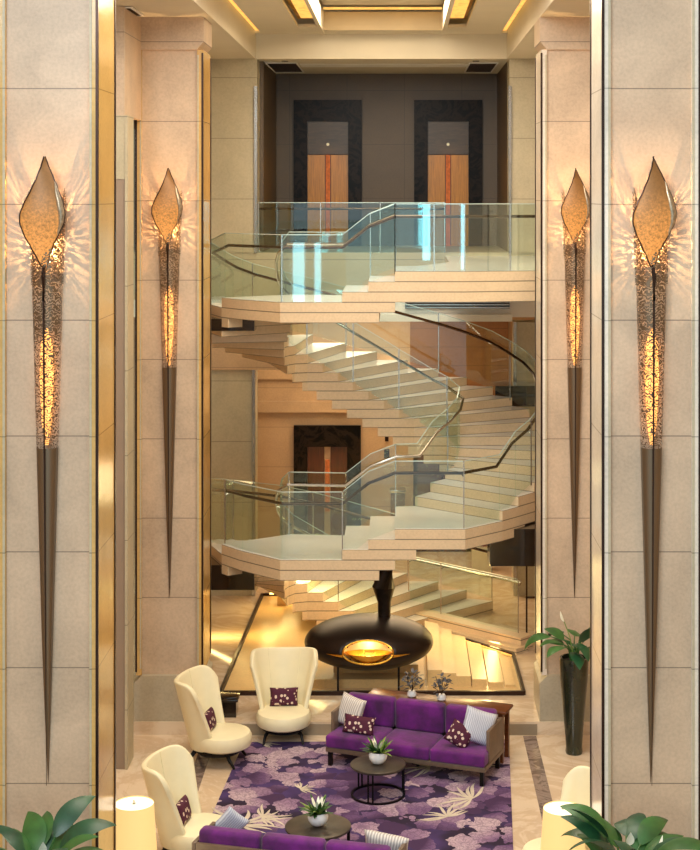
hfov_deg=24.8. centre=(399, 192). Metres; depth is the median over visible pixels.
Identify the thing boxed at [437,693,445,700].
vase
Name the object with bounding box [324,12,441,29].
ceiling light
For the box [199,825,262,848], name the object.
cushion
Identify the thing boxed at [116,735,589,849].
floor
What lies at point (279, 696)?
cushion
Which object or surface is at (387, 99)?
wall
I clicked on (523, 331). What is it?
wall panel
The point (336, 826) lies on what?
coffee table
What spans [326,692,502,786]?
sofa
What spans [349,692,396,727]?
cushion
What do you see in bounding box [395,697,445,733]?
cushion
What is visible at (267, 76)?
wall
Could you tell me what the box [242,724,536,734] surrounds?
trim
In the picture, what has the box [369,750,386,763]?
bowl
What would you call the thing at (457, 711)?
cushion
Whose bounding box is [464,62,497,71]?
ceiling vent
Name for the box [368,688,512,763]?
console table
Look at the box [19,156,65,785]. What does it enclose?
sconce
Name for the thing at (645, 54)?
stone column
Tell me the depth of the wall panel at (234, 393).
31.98 m
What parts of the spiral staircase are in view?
post, post, post, post, post, post, post, post, post, glass panel, post, post, post, handrail, post, post, post, post, post, post, post, post, post, post, handrail, post, post, post, post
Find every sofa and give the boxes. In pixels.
[192,821,405,849]
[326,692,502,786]
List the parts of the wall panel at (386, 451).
plate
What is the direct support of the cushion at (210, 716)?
on the chair at (197, 687)
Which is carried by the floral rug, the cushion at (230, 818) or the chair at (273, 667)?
the chair at (273, 667)
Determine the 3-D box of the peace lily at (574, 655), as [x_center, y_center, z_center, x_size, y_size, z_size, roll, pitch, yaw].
[2.533,6.583,23.622,1.179,0.709,1.342,0,0,36]
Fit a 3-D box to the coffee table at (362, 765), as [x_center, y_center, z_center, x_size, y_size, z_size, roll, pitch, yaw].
[-0.303,8.069,21.887,0.760,0.435,0.760,0,0,0]
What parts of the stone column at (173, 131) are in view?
panel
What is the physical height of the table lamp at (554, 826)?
0.745 m
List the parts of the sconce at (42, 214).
lamp shade, seam rod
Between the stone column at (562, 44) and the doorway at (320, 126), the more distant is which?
the doorway at (320, 126)
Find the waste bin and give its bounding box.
[390,487,405,515]
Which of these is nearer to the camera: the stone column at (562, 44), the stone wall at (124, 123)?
the stone wall at (124, 123)
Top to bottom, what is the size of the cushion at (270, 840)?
0.430 m
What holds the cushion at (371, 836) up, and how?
on the sofa at (211, 837)
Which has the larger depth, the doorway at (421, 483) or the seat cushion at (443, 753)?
the doorway at (421, 483)
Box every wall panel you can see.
[211,59,259,252]
[211,370,257,595]
[258,370,346,411]
[384,437,388,457]
[410,322,507,386]
[507,59,534,252]
[512,320,534,595]
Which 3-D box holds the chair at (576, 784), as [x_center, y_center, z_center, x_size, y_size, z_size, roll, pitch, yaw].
[2.012,7.668,19.049,1.127,1.258,1.050,0,0,-10]
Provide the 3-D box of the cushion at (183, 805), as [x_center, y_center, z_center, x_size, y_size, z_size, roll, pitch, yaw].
[-2.712,7.706,19.806,0.157,0.271,0.440,0,0,10]
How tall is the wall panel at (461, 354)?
2.450 m
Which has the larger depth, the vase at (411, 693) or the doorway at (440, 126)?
the doorway at (440, 126)
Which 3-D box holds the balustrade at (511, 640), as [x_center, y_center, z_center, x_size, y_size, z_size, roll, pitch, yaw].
[1.176,7.499,29.166,0.531,1.202,3.029,0,0,-44]
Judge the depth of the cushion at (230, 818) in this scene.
19.11 m
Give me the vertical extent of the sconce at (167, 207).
6.593 m
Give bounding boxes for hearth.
[220,593,525,695]
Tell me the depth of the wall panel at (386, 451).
35.97 m
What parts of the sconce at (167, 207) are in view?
lamp shade, seam rod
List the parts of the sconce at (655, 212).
lamp shade, seam rod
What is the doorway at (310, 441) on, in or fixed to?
in the wall at (387, 99)
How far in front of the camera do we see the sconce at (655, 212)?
16.60 m
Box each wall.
[116,115,133,769]
[134,74,534,550]
[260,61,506,250]
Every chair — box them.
[141,744,221,849]
[174,665,251,769]
[250,647,317,745]
[522,765,589,849]
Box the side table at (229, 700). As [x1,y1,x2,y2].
[220,692,239,717]
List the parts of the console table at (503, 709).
leg, leg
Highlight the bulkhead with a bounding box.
[116,6,140,119]
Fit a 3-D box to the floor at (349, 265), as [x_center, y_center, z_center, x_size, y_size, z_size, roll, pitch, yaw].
[-0.500,1.675,34.100,13.000,0.950,4.200,0,0,0]
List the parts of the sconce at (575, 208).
lamp shade, seam rod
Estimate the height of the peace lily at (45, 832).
0.801 m
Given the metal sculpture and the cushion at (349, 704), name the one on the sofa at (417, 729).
the cushion at (349, 704)
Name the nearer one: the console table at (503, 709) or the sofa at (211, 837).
the sofa at (211, 837)
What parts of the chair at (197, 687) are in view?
seat, leg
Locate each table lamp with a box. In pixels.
[116,796,156,849]
[541,801,584,849]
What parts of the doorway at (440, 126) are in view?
door, door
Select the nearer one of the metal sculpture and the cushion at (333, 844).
the cushion at (333, 844)
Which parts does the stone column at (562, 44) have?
panel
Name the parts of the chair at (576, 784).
seat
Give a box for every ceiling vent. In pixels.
[125,7,143,15]
[265,62,303,71]
[405,302,509,307]
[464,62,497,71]
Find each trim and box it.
[194,754,208,789]
[211,324,291,369]
[229,0,525,29]
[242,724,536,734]
[287,0,472,18]
[300,64,467,66]
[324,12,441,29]
[523,736,551,819]
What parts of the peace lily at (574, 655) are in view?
stem, flower stem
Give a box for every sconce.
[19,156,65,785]
[151,168,182,594]
[561,168,589,595]
[632,156,676,782]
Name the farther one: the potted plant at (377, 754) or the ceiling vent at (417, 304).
the ceiling vent at (417, 304)
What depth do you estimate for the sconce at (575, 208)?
24.29 m
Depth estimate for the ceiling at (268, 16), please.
29.50 m
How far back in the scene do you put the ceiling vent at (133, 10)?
23.44 m
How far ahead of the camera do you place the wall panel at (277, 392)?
35.86 m
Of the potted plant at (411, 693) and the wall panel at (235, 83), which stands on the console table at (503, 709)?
the potted plant at (411, 693)
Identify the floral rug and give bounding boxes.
[212,738,512,849]
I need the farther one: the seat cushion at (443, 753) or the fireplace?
the fireplace
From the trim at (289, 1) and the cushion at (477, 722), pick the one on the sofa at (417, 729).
the cushion at (477, 722)
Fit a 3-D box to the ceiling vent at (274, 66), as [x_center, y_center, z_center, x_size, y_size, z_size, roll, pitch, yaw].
[-2.450,-2.680,34.000,0.660,0.020,2.460,0,0,0]
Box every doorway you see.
[294,100,361,245]
[294,425,360,534]
[413,455,470,551]
[414,100,481,245]
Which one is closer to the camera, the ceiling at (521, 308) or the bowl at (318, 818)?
the bowl at (318, 818)
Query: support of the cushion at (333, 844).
on the sofa at (211, 837)
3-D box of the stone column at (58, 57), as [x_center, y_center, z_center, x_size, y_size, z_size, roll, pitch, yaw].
[-3.705,1.300,17.210,1.110,14.000,1.080,0,0,0]
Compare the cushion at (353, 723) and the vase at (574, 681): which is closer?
the cushion at (353, 723)
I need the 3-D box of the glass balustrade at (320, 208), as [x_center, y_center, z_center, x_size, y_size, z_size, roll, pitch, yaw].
[-0.975,0.719,32.088,3.770,1.062,0.116,0,0,0]
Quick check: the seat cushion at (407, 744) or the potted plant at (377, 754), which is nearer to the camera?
the potted plant at (377, 754)
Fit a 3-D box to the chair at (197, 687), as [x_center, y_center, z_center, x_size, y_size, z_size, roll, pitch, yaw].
[-2.722,7.668,23.219,1.128,1.258,1.050,0,0,10]
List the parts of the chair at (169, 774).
seat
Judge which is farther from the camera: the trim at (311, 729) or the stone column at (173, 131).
the stone column at (173, 131)
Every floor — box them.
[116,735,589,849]
[134,246,534,299]
[134,551,589,734]
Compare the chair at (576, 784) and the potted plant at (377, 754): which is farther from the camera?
the potted plant at (377, 754)
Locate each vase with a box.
[407,690,415,697]
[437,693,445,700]
[559,653,588,755]
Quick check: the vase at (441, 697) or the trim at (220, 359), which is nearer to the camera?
the vase at (441, 697)
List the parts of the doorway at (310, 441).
door, door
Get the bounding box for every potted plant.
[298,794,332,826]
[359,736,392,763]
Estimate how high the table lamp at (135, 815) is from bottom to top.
0.803 m
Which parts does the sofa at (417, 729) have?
leg, arm, frame, panel, leg, arm, leg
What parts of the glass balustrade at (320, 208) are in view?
post, post, handrail, post, post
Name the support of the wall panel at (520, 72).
on the floor at (349, 265)
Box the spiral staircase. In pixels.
[211,203,534,625]
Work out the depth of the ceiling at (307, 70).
32.90 m
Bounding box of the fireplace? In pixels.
[304,570,432,690]
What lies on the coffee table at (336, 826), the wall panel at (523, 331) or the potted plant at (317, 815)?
the potted plant at (317, 815)
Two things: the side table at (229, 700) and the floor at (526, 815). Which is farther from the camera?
the side table at (229, 700)
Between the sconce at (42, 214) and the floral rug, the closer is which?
the sconce at (42, 214)
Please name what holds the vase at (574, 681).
on the floor at (526, 815)
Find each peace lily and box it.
[0,795,116,849]
[524,611,589,669]
[560,803,699,849]
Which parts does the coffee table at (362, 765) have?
leg, leg, leg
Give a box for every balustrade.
[258,202,444,252]
[408,557,532,654]
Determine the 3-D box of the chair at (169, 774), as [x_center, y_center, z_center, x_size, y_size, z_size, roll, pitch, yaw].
[-2.643,7.668,19.794,1.128,1.258,1.050,0,0,10]
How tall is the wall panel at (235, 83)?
3.900 m
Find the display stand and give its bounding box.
[526,566,534,632]
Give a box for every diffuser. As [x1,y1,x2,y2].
[116,797,153,810]
[544,802,570,815]
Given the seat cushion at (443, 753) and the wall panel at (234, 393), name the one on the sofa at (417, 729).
the seat cushion at (443, 753)
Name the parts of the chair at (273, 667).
leg, seat, leg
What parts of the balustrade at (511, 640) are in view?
post, post, handrail, post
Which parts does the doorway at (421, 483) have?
door, door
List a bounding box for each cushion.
[176,794,191,824]
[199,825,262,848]
[204,707,216,730]
[215,806,250,828]
[261,832,326,849]
[270,687,297,705]
[325,839,390,849]
[326,725,392,752]
[338,691,366,724]
[342,713,375,735]
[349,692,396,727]
[364,829,408,849]
[384,729,442,759]
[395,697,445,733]
[430,735,487,767]
[444,718,470,747]
[445,703,496,733]
[463,705,497,745]
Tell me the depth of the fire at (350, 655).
25.32 m
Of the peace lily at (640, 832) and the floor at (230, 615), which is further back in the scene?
the floor at (230, 615)
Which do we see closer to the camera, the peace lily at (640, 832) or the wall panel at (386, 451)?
the peace lily at (640, 832)
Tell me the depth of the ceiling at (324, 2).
30.63 m
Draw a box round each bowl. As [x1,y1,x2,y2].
[308,809,327,826]
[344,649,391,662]
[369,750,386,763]
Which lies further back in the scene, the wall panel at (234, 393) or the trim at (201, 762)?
the wall panel at (234, 393)
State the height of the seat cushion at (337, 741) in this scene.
0.180 m
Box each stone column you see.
[0,0,115,849]
[134,17,212,720]
[534,17,589,720]
[590,0,699,849]
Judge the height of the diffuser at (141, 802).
0.001 m
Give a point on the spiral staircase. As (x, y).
(481, 438)
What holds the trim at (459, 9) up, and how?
attached to the ceiling at (268, 16)
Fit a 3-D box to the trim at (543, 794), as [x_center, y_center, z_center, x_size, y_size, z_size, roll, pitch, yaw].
[1.980,8.308,18.150,0.200,0.024,12.300,0,0,0]
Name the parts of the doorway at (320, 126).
door, door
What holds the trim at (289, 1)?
attached to the ceiling at (268, 16)
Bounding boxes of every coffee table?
[285,813,350,840]
[350,755,405,804]
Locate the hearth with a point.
(476, 668)
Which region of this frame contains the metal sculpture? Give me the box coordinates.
[472,545,490,570]
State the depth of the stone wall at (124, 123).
22.90 m
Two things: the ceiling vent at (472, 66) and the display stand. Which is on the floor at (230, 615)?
the display stand
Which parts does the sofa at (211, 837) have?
arm, panel, arm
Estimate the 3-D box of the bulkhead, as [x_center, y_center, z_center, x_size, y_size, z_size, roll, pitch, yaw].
[-4.230,-1.905,23.650,0.520,1.570,1.500,0,0,0]
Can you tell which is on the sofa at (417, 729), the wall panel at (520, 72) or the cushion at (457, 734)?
the cushion at (457, 734)
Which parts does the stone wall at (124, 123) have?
mauve panel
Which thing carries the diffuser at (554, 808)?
attached to the table lamp at (554, 826)
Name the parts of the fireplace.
leg, leg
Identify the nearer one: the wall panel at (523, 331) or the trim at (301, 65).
the wall panel at (523, 331)
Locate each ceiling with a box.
[116,0,589,73]
[134,300,534,321]
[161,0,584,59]
[233,0,521,34]
[284,0,475,4]

